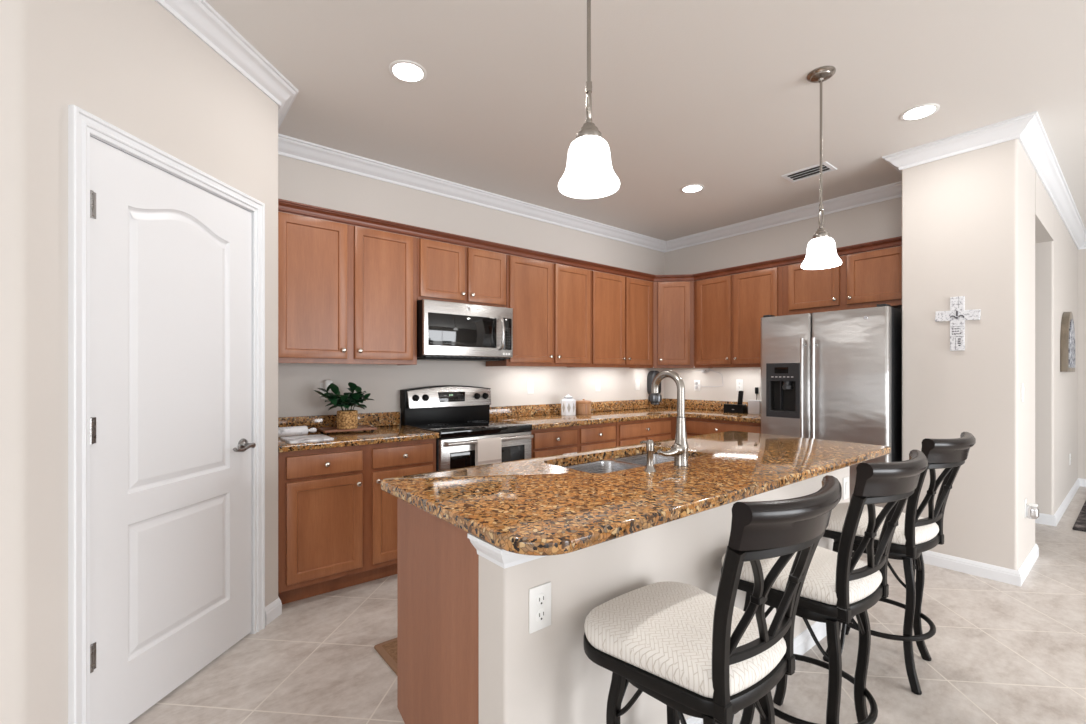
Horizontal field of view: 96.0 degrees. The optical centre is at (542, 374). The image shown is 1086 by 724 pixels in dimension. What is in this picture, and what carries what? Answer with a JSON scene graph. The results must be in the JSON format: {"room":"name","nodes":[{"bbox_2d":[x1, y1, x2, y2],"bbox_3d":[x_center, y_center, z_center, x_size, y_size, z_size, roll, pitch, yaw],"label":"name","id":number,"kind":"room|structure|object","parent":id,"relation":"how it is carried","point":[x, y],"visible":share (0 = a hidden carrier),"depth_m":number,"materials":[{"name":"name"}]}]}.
{"room":"kitchen","nodes":[
{"label":"kitchen","id":0,"kind":"room"},
{"bbox_2d":[0,0,84,723],"bbox_3d":[-3.014,-0.129,0.413,3.841,2.857,0.207,0,0,-39],"label":"wall","id":1,"kind":"structure","parent":0,"point":[42,42],"depth_m":1.49,"materials":[{"name":"white paint"}]},
{"bbox_2d":[155,0,1085,252],"bbox_3d":[1.953,-1.507,3.125,14.099,0.100,5.524,0,0,-11],"label":"trim","id":2,"kind":"structure","parent":1,"relation":"attached to","point":[198,16],"depth_m":3.48,"materials":[{"name":"white paint"}]},
{"bbox_2d":[85,0,253,197],"bbox_3d":[-1.551,-1.191,2.057,0.110,0.732,0.820,0,0,6],"label":"wall","id":3,"kind":"structure","parent":0,"point":[148,76],"depth_m":1.97,"materials":[{"name":"white paint"}]},
{"bbox_2d":[68,105,264,723],"bbox_3d":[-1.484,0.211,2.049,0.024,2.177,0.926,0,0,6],"label":"trim","id":4,"kind":"structure","parent":3,"relation":"attached to","point":[82,124],"depth_m":1.63,"materials":[{"name":"white paint"}]},
{"bbox_2d":[90,136,255,723],"bbox_3d":[-1.484,0.238,2.045,0.101,2.096,0.802,0,0,6],"label":"door","id":5,"kind":"structure","parent":3,"relation":"in","point":[171,445],"depth_m":1.95,"materials":[{"name":"white paint"}]},
{"bbox_2d":[254,85,277,606],"bbox_3d":[-1.682,-0.129,2.786,0.213,2.857,0.794,0,0,-39],"label":"wall","id":6,"kind":"structure","parent":0,"point":[265,109],"depth_m":2.58,"materials":[{"name":"white paint"}]},
{"bbox_2d":[265,596,281,625],"bbox_3d":[-1.433,1.255,2.606,0.034,0.090,0.154,0,0,-3],"label":"baseboard","id":7,"kind":"structure","parent":6,"relation":"attached to","point":[273,610],"depth_m":2.58,"materials":[{"name":"white paint"}]},
{"bbox_2d":[278,155,664,424],"bbox_3d":[-0.247,-0.129,4.558,4.560,2.857,0.150,0,0,-39],"label":"wall","id":8,"kind":"structure","parent":0,"point":[299,181],"depth_m":4.02,"materials":[{"name":"white paint"}]},
{"bbox_2d":[320,383,330,398],"bbox_3d":[-1.521,0.115,3.422,0.074,0.117,0.009,0,0,-39],"label":"wall outlet","id":9,"kind":"object","parent":8,"relation":"attached to","point":[321,384],"visible":0.23,"depth_m":3.41,"materials":[{"name":"white plastic"}]},
{"bbox_2d":[323,380,332,390],"bbox_3d":[-1.494,0.075,3.405,0.056,0.080,0.052,0,0,-39],"label":"plug","id":10,"kind":"object","parent":9,"relation":"attached to","point":[326,383],"visible":0.63,"depth_m":3.38,"materials":[{"name":"white plastic"}]},
{"bbox_2d":[278,411,399,428],"bbox_3d":[-1.470,0.335,3.454,0.952,0.102,0.020,0,0,-39],"label":"backsplash","id":11,"kind":"structure","parent":8,"relation":"attached to","point":[380,418],"depth_m":3.43,"materials":[{"name":"brown stone"}]},
{"bbox_2d":[278,212,416,364],"bbox_3d":[-1.359,-0.527,3.319,0.950,0.915,0.369,0,0,-39],"label":"upper cabinet","id":12,"kind":"object","parent":8,"relation":"attached to","point":[347,294],"visible":0.92,"depth_m":3.18,"materials":[{"name":"brown wood"}]},
{"bbox_2d":[278,198,901,281],"bbox_3d":[0.575,-1.018,3.296,3.926,0.064,2.198,0,0,-39],"label":"crown molding","id":13,"kind":"structure","parent":12,"relation":"attached to","point":[286,206],"depth_m":3.90,"materials":[{"name":"brown wood"}]},
{"bbox_2d":[417,238,505,307],"bbox_3d":[-0.687,-0.760,3.865,0.778,0.449,0.369,0,0,-39],"label":"upper cabinet","id":14,"kind":"object","parent":8,"relation":"attached to","point":[447,272],"visible":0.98,"depth_m":3.71,"materials":[{"name":"brown wood"}]},
{"bbox_2d":[417,299,512,360],"bbox_3d":[-0.648,-0.323,3.817,0.770,0.421,0.466,0,0,-39],"label":"microwave oven","id":15,"kind":"object","parent":14,"relation":"attached to","point":[446,331],"visible":0.99,"depth_m":3.64,"materials":[{"name":"silver metal"}]},
{"bbox_2d":[527,381,533,393],"bbox_3d":[-0.115,0.120,4.562,0.074,0.117,0.010,0,0,-39],"label":"wall switch","id":16,"kind":"object","parent":8,"relation":"attached to","point":[530,384],"visible":1,"depth_m":4.56,"materials":[{"name":"white plastic"}]},
{"bbox_2d":[486,254,589,366],"bbox_3d":[-0.010,-0.527,4.414,0.962,0.915,0.369,0,0,-39],"label":"upper cabinet","id":17,"kind":"object","parent":8,"relation":"attached to","point":[550,302],"visible":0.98,"depth_m":4.26,"materials":[{"name":"brown wood"}]},
{"bbox_2d":[490,398,664,418],"bbox_3d":[0.483,0.335,5.040,2.515,0.102,0.020,0,0,-39],"label":"backsplash","id":18,"kind":"structure","parent":8,"relation":"attached to","point":[541,409],"depth_m":4.71,"materials":[{"name":"brown stone"}]},
{"bbox_2d":[595,380,599,390],"bbox_3d":[0.576,0.117,5.122,0.074,0.117,0.010,0,0,-39],"label":"wall switch","id":19,"kind":"object","parent":8,"relation":"attached to","point":[597,382],"visible":1,"depth_m":5.12,"materials":[{"name":"white plastic"}]},
{"bbox_2d":[590,270,652,367],"bbox_3d":[0.727,-0.527,5.012,0.932,0.915,0.369,0,0,-39],"label":"upper cabinet","id":20,"kind":"object","parent":8,"relation":"attached to","point":[621,307],"visible":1,"depth_m":4.86,"materials":[{"name":"brown wood"}]},
{"bbox_2d":[635,380,639,389],"bbox_3d":[1.069,0.117,5.523,0.074,0.117,0.010,0,0,-39],"label":"wall switch","id":21,"kind":"object","parent":8,"relation":"attached to","point":[637,382],"visible":1,"depth_m":5.52,"materials":[{"name":"white plastic"}]},
{"bbox_2d":[647,371,660,393],"bbox_3d":[1.288,0.105,5.649,0.164,0.300,0.090,0,0,-39],"label":"wall device","id":22,"kind":"object","parent":8,"relation":"attached to","point":[651,375],"visible":0.42,"depth_m":5.61,"materials":[{"name":"grey plastic"}]},
{"bbox_2d":[653,281,693,367],"bbox_3d":[1.408,-0.527,5.404,0.615,0.915,0.615,0,0,-39],"label":"upper cabinet","id":23,"kind":"object","parent":8,"relation":"attached to","point":[673,302],"visible":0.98,"depth_m":5.17,"materials":[{"name":"brown wood"}]},
{"bbox_2d":[129,486,1085,723],"bbox_3d":[2.005,1.350,1.060,12.850,0.100,8.520,0,0,-39],"label":"floor","id":24,"kind":"structure","parent":0,"point":[1000,652],"depth_m":2.21,"materials":[{"name":"tile"}]},
{"bbox_2d":[278,438,435,604],"bbox_3d":[-1.264,0.862,3.200,0.948,0.874,0.669,0,0,-39],"label":"base cabinet","id":25,"kind":"object","parent":24,"relation":"on","point":[337,526],"visible":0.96,"depth_m":2.88,"materials":[{"name":"brown wood"}]},
{"bbox_2d":[278,425,438,451],"bbox_3d":[-1.269,0.405,3.205,0.953,0.038,0.662,0,0,-39],"label":"countertop","id":26,"kind":"structure","parent":25,"relation":"on","point":[392,433],"depth_m":3.05,"materials":[{"name":"stone"}]},
{"bbox_2d":[280,434,333,443],"bbox_3d":[-1.392,0.379,2.882,0.240,0.014,0.250,0,0,-39],"label":"marble board","id":27,"kind":"object","parent":26,"relation":"on","point":[319,437],"visible":1,"depth_m":2.84,"materials":[{"name":"white stone"}]},
{"bbox_2d":[278,426,316,437],"bbox_3d":[-1.545,0.354,3.041,0.254,0.062,0.062,0,0,-39],"label":"rolling pin","id":28,"kind":"object","parent":27,"relation":"on","point":[295,430],"visible":0.75,"depth_m":3.02,"materials":[{"name":"stone"}]},
{"bbox_2d":[317,425,376,434],"bbox_3d":[-1.318,0.372,3.290,0.330,0.028,0.230,0,0,-36],"label":"serving tray","id":29,"kind":"object","parent":26,"relation":"on","point":[328,430],"visible":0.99,"depth_m":3.24,"materials":[{"name":"brown wood"}]},
{"bbox_2d":[314,382,373,428],"bbox_3d":[-1.339,0.208,3.287,0.402,0.312,0.234,0,0,-39],"label":"potted plant","id":30,"kind":"object","parent":29,"relation":"on","point":[346,419],"visible":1,"depth_m":3.25,"materials":[{"name":"green plant"}]},
{"bbox_2d":[374,638,396,674],"bbox_3d":[-0.070,1.293,2.655,1.562,0.014,0.412,0,0,-39],"label":"kitchen mat","id":31,"kind":"object","parent":24,"relation":"on","point":[387,650],"visible":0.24,"depth_m":2.27,"materials":[{"name":"brown"}]},
{"bbox_2d":[400,385,533,470],"bbox_3d":[-0.572,0.694,3.723,0.772,1.212,0.732,0,0,-39],"label":"stove","id":32,"kind":"object","parent":24,"relation":"on","point":[460,415],"visible":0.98,"depth_m":3.71,"materials":[{"name":"silver metal"}]},
{"bbox_2d":[436,438,438,470],"bbox_3d":[-0.601,0.854,3.759,0.766,0.893,0.615,0,0,-39],"label":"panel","id":33,"kind":"object","parent":32,"relation":"in","point":[437,439],"depth_m":3.28,"materials":[{"name":"black metal"}]},
{"bbox_2d":[404,419,531,438],"bbox_3d":[-0.569,0.404,3.719,0.772,0.049,0.598,0,0,-39],"label":"cooktop","id":34,"kind":"object","parent":32,"relation":"in","point":[446,428],"depth_m":3.59,"materials":[{"name":"black glass"}]},
{"bbox_2d":[475,437,501,465],"bbox_3d":[-0.381,0.638,3.423,0.196,0.384,0.037,0,0,-39],"label":"dish towel","id":35,"kind":"object","parent":32,"relation":"hanging from","point":[488,450],"visible":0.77,"depth_m":3.40,"materials":[{"name":"beige fabric"}]},
{"bbox_2d":[397,453,657,723],"bbox_3d":[0.521,0.863,2.282,2.285,0.873,0.604,0,0,-39],"label":"base cabinet","id":36,"kind":"object","parent":24,"relation":"on","point":[438,565],"visible":0.09,"depth_m":1.52,"materials":[{"name":"brown wood"}]},
{"bbox_2d":[381,431,890,555],"bbox_3d":[0.639,0.405,2.225,2.467,0.038,0.940,0,0,-39],"label":"countertop","id":37,"kind":"structure","parent":36,"relation":"on","point":[539,506],"depth_m":1.70,"materials":[{"name":"stone"}]},
{"bbox_2d":[562,453,673,472],"bbox_3d":[0.400,0.523,2.272,0.785,0.196,0.377,0,0,-39],"label":"sink","id":38,"kind":"object","parent":37,"relation":"in","point":[633,461],"visible":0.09,"depth_m":2.41,"materials":[{"name":"silver metal"}]},
{"bbox_2d":[640,439,655,471],"bbox_3d":[0.421,0.323,1.968,0.048,0.126,0.074,0,0,-39],"label":"soap dispenser","id":39,"kind":"object","parent":37,"relation":"on","point":[649,443],"visible":1,"depth_m":1.95,"materials":[{"name":"silver metal"}]},
{"bbox_2d":[648,370,688,466],"bbox_3d":[0.499,0.183,2.084,0.169,0.406,0.197,0,0,-39],"label":"kitchen faucet","id":40,"kind":"object","parent":37,"relation":"on","point":[679,449],"visible":1,"depth_m":2.05,"materials":[{"name":"silver metal"}]},
{"bbox_2d":[674,417,688,466],"bbox_3d":[0.583,0.283,2.065,0.062,0.205,0.062,0,0,-39],"label":"faucet","id":41,"kind":"object","parent":40,"relation":"on","point":[681,446],"depth_m":2.04,"materials":[{"name":"silver metal"}]},
{"bbox_2d":[531,422,615,460],"bbox_3d":[0.099,0.862,4.305,0.989,0.874,0.669,0,0,-39],"label":"base cabinet","id":42,"kind":"object","parent":24,"relation":"on","point":[571,439],"visible":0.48,"depth_m":4.04,"materials":[{"name":"brown wood"}]},
{"bbox_2d":[616,417,676,446],"bbox_3d":[0.833,0.862,4.901,0.894,0.874,0.669,0,0,-39],"label":"base cabinet","id":43,"kind":"object","parent":24,"relation":"on","point":[627,432],"visible":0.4,"depth_m":4.62,"materials":[{"name":"brown wood"}]},
{"bbox_2d":[584,475,841,723],"bbox_3d":[0.409,0.776,1.239,0.448,1.056,0.576,0,0,-38],"label":"bar stool","id":44,"kind":"object","parent":24,"relation":"on","point":[688,648],"visible":1,"depth_m":1.12,"materials":[{"name":"fabric"}]},
{"bbox_2d":[685,417,760,436],"bbox_3d":[1.874,0.862,4.786,0.669,0.874,0.913,0,0,-39],"label":"base cabinet","id":45,"kind":"object","parent":24,"relation":"on","point":[694,426],"visible":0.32,"depth_m":4.62,"materials":[{"name":"brown wood"}]},
{"bbox_2d":[493,407,760,429],"bbox_3d":[0.963,0.405,4.449,2.516,0.038,1.543,0,0,-39],"label":"countertop","id":46,"kind":"structure","parent":45,"relation":"on","point":[599,417],"depth_m":4.49,"materials":[{"name":"stone"}]},
{"bbox_2d":[561,394,575,415],"bbox_3d":[0.239,0.285,4.625,0.136,0.201,0.136,0,0,43],"label":"ceramic canister","id":47,"kind":"object","parent":46,"relation":"on","point":[568,404],"visible":1,"depth_m":4.57,"materials":[{"name":"white ceramic"}]},
{"bbox_2d":[576,399,590,414],"bbox_3d":[0.395,0.311,4.751,0.152,0.149,0.152,0,0,-39],"label":"container","id":48,"kind":"object","parent":46,"relation":"on","point":[583,407],"visible":0.99,"depth_m":4.69,"materials":[{"name":"brown wood"}]},
{"bbox_2d":[724,391,747,413],"bbox_3d":[1.948,0.275,4.930,0.122,0.223,0.210,0,0,-39],"label":"cordless phone","id":49,"kind":"object","parent":46,"relation":"on","point":[728,408],"visible":0.97,"depth_m":4.88,"materials":[{"name":"black plastic"}]},
{"bbox_2d":[748,400,760,413],"bbox_3d":[2.075,0.319,4.775,0.070,0.135,0.120,0,0,-39],"label":"box","id":50,"kind":"object","parent":46,"relation":"on","point":[754,406],"visible":0.76,"depth_m":4.75,"materials":[{"name":"grey plastic"}]},
{"bbox_2d":[721,450,927,723],"bbox_3d":[0.938,0.776,1.663,0.448,1.056,0.576,0,0,-36],"label":"bar stool","id":51,"kind":"object","parent":24,"relation":"on","point":[838,587],"visible":0.71,"depth_m":1.51,"materials":[{"name":"black wood"}]},
{"bbox_2d":[761,304,901,507],"bbox_3d":[2.398,0.399,4.009,0.814,1.803,0.928,0,0,-39],"label":"refrigerator","id":52,"kind":"object","parent":24,"relation":"on","point":[829,375],"visible":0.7,"depth_m":3.69,"materials":[{"name":"silver metal"}]},
{"bbox_2d":[822,432,975,694],"bbox_3d":[1.543,0.776,2.183,0.448,1.056,0.576,0,0,-33],"label":"bar stool","id":53,"kind":"object","parent":24,"relation":"on","point":[914,535],"visible":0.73,"depth_m":2.03,"materials":[{"name":"black wood"}]},
{"bbox_2d":[1072,501,1085,531],"bbox_3d":[5.844,1.293,4.121,2.230,0.014,1.735,0,0,-39],"label":"area rug","id":54,"kind":"object","parent":24,"relation":"on","point":[1080,524],"visible":1,"depth_m":4.28,"materials":[{"name":"grey fabric"}]},
{"bbox_2d":[205,0,1085,240],"bbox_3d":[2.005,-1.607,1.060,12.850,0.100,8.520,0,0,-39],"label":"ceiling","id":55,"kind":"structure","parent":0,"point":[716,95],"depth_m":2.62,"materials":[{"name":"white paint"}]},
{"bbox_2d":[389,60,426,82],"bbox_3d":[-0.695,-1.554,2.514,0.190,0.005,0.190,0,0,-39],"label":"recessed light","id":56,"kind":"object","parent":55,"relation":"in","point":[406,71],"visible":1,"depth_m":2.50,"materials":[{"name":"white plastic"}]},
{"bbox_2d":[558,0,619,198],"bbox_3d":[0.138,-1.060,1.474,0.186,0.995,0.186,0,0,-39],"label":"pendant lamp","id":57,"kind":"object","parent":55,"relation":"hanging from","point":[589,173],"visible":1,"depth_m":1.44,"materials":[{"name":"white glass"}]},
{"bbox_2d":[681,184,703,192],"bbox_3d":[1.250,-1.554,4.093,0.190,0.005,0.190,0,0,-39],"label":"recessed light","id":58,"kind":"object","parent":55,"relation":"in","point":[693,188],"visible":1,"depth_m":4.08,"materials":[{"name":"white"}]},
{"bbox_2d":[781,162,836,182],"bbox_3d":[2.044,-1.547,3.761,0.200,0.020,0.330,0,0,-39],"label":"ceiling vent","id":59,"kind":"object","parent":55,"relation":"in","point":[811,171],"visible":1,"depth_m":3.75,"materials":[{"name":"white metal"}]},
{"bbox_2d":[801,66,841,269],"bbox_3d":[1.439,-1.060,2.529,0.186,0.995,0.186,0,0,-39],"label":"pendant lamp","id":60,"kind":"object","parent":55,"relation":"hanging from","point":[821,253],"visible":1,"depth_m":2.50,"materials":[{"name":"white glass"}]},
{"bbox_2d":[900,104,939,120],"bbox_3d":[2.236,-1.554,2.903,0.190,0.005,0.190,0,0,-39],"label":"recessed light","id":61,"kind":"object","parent":55,"relation":"in","point":[925,110],"visible":1,"depth_m":2.90,"materials":[{"name":"white"}]},
{"bbox_2d":[479,466,849,723],"bbox_3d":[0.752,0.862,1.998,2.285,0.876,0.125,0,0,-39],"label":"wall","id":62,"kind":"structure","parent":0,"point":[546,675],"depth_m":1.38,"materials":[{"name":"white paint"}]},
{"bbox_2d":[467,533,544,568],"bbox_3d":[0.763,0.455,1.984,2.354,0.062,0.160,0,0,-39],"label":"trim","id":63,"kind":"structure","parent":62,"relation":"attached to","point":[502,558],"depth_m":1.24,"materials":[{"name":"white paint"}]},
{"bbox_2d":[529,582,550,633],"bbox_3d":[-0.006,0.618,1.296,0.074,0.117,0.009,0,0,-39],"label":"wall outlet","id":64,"kind":"object","parent":62,"relation":"attached to","point":[539,596],"visible":1,"depth_m":1.29,"materials":[{"name":"white plastic"}]},
{"bbox_2d":[536,593,545,606],"bbox_3d":[-0.005,0.598,1.295,0.034,0.034,0.003,0,0,-39],"label":"socket","id":65,"kind":"object","parent":64,"relation":"attached to","point":[540,597],"depth_m":1.29,"materials":[{"name":"white plastic"}]},
{"bbox_2d":[536,609,545,621],"bbox_3d":[-0.005,0.638,1.295,0.034,0.034,0.003,0,0,-39],"label":"socket","id":66,"kind":"object","parent":64,"relation":"attached to","point":[540,613],"depth_m":1.29,"materials":[{"name":"white plastic"}]},
{"bbox_2d":[686,621,826,723],"bbox_3d":[0.756,1.255,1.992,2.315,0.090,0.140,0,0,-39],"label":"baseboard","id":67,"kind":"structure","parent":62,"relation":"attached to","point":[804,641],"depth_m":2.29,"materials":[{"name":"white paint"}]},
{"bbox_2d":[843,477,848,499],"bbox_3d":[1.627,0.610,2.621,0.074,0.117,0.010,0,0,-39],"label":"wall outlet","id":68,"kind":"object","parent":62,"relation":"attached to","point":[846,479],"visible":1,"depth_m":2.61,"materials":[{"name":"white plastic"}]},
{"bbox_2d":[665,197,901,401],"bbox_3d":[2.308,-0.129,4.908,0.150,2.857,2.526,0,0,-39],"label":"wall","id":69,"kind":"structure","parent":0,"point":[882,220],"depth_m":4.99,"materials":[{"name":"white paint"}]},
{"bbox_2d":[694,380,699,390],"bbox_3d":[1.733,0.122,5.491,0.009,0.117,0.074,0,0,-39],"label":"wall outlet","id":70,"kind":"object","parent":69,"relation":"attached to","point":[698,381],"visible":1,"depth_m":5.49,"materials":[{"name":"white plastic"}]},
{"bbox_2d":[665,398,747,410],"bbox_3d":[1.939,0.335,5.227,0.020,0.102,1.522,0,0,-39],"label":"backsplash","id":71,"kind":"structure","parent":69,"relation":"attached to","point":[692,404],"depth_m":5.42,"materials":[{"name":"brown stone"}]},
{"bbox_2d":[703,369,722,386],"bbox_3d":[1.837,0.034,5.359,0.016,0.201,0.305,0,0,-42],"label":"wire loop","id":72,"kind":"object","parent":69,"relation":"attached to","point":[709,369],"visible":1,"depth_m":5.32,"materials":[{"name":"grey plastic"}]},
{"bbox_2d":[694,266,782,367],"bbox_3d":[1.991,-0.527,4.884,0.369,0.915,0.923,0,0,-39],"label":"upper cabinet","id":73,"kind":"object","parent":69,"relation":"attached to","point":[729,310],"visible":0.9,"depth_m":4.79,"materials":[{"name":"brown wood"}]},
{"bbox_2d":[736,379,742,390],"bbox_3d":[2.050,0.110,5.100,0.009,0.117,0.074,0,0,-39],"label":"wall outlet","id":74,"kind":"object","parent":69,"relation":"attached to","point":[739,382],"visible":1,"depth_m":5.10,"materials":[{"name":"white plastic"}]},
{"bbox_2d":[783,246,901,315],"bbox_3d":[2.590,-0.758,4.146,0.369,0.453,0.973,0,0,-39],"label":"upper cabinet","id":75,"kind":"object","parent":69,"relation":"attached to","point":[869,279],"visible":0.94,"depth_m":4.01,"materials":[{"name":"brown wood"}]},
{"bbox_2d":[902,138,1034,570],"bbox_3d":[2.568,-0.129,4.077,0.775,2.857,2.105,0,0,-39],"label":"wall","id":76,"kind":"structure","parent":0,"point":[968,218],"depth_m":3.20,"materials":[{"name":"white paint"}]},
{"bbox_2d":[935,296,980,350],"bbox_3d":[2.740,-0.337,3.233,0.020,0.357,0.232,0,0,-39],"label":"wall cross","id":77,"kind":"object","parent":76,"relation":"attached to","point":[957,315],"visible":1,"depth_m":3.23,"materials":[{"name":"white wood"}]},
{"bbox_2d":[922,543,1038,586],"bbox_3d":[2.572,1.255,4.071,0.805,0.090,2.120,0,0,-39],"label":"baseboard","id":78,"kind":"structure","parent":76,"relation":"attached to","point":[997,573],"depth_m":3.18,"materials":[{"name":"white paint"}]},
{"bbox_2d":[1024,498,1026,517],"bbox_3d":[3.146,0.870,3.185,0.074,0.117,0.009,0,0,-39],"label":"wall outlet","id":79,"kind":"object","parent":76,"relation":"attached to","point":[1025,500],"visible":0.94,"depth_m":3.17,"materials":[{"name":"white plastic"}]},
{"bbox_2d":[1026,503,1038,518],"bbox_3d":[3.175,0.887,3.168,0.060,0.100,0.055,0,0,-39],"label":"plug","id":80,"kind":"object","parent":79,"relation":"attached to","point":[1032,512],"visible":1,"depth_m":3.15,"materials":[{"name":"white plastic"}]},
{"bbox_2d":[1035,171,1077,514],"bbox_3d":[4.227,-0.129,5.423,3.500,2.857,2.105,0,0,-39],"label":"wall","id":81,"kind":"structure","parent":0,"point":[1056,261],"depth_m":4.28,"materials":[{"name":"white paint"}]},
{"bbox_2d":[1060,312,1074,371],"bbox_3d":[5.064,-0.315,4.710,0.740,0.580,0.055,0,0,-39],"label":"wall decor","id":82,"kind":"object","parent":81,"relation":"attached to","point":[1067,335],"visible":1,"depth_m":4.52,"materials":[{"name":"brown wood"}]},
{"bbox_2d":[1069,319,1074,367],"bbox_3d":[5.079,-0.300,4.691,0.600,0.470,0.007,0,0,-39],"label":"picture","id":83,"kind":"object","parent":82,"relation":"attached to","point":[1071,321],"depth_m":4.62},
{"bbox_2d":[1078,249,1085,478],"bbox_3d":[7.832,-0.129,3.854,0.120,2.857,5.115,0,0,-39],"label":"wall","id":84,"kind":"structure","parent":0,"point":[1082,252],"depth_m":5.68,"materials":[{"name":"white paint"}]},
{"bbox_2d":[1035,478,1085,525],"bbox_3d":[6.226,1.255,3.829,2.405,0.090,7.100,0,0,-39],"label":"baseboard","id":85,"kind":"structure","parent":84,"relation":"attached to","point":[1046,519],"depth_m":4.46,"materials":[{"name":"white paint"}]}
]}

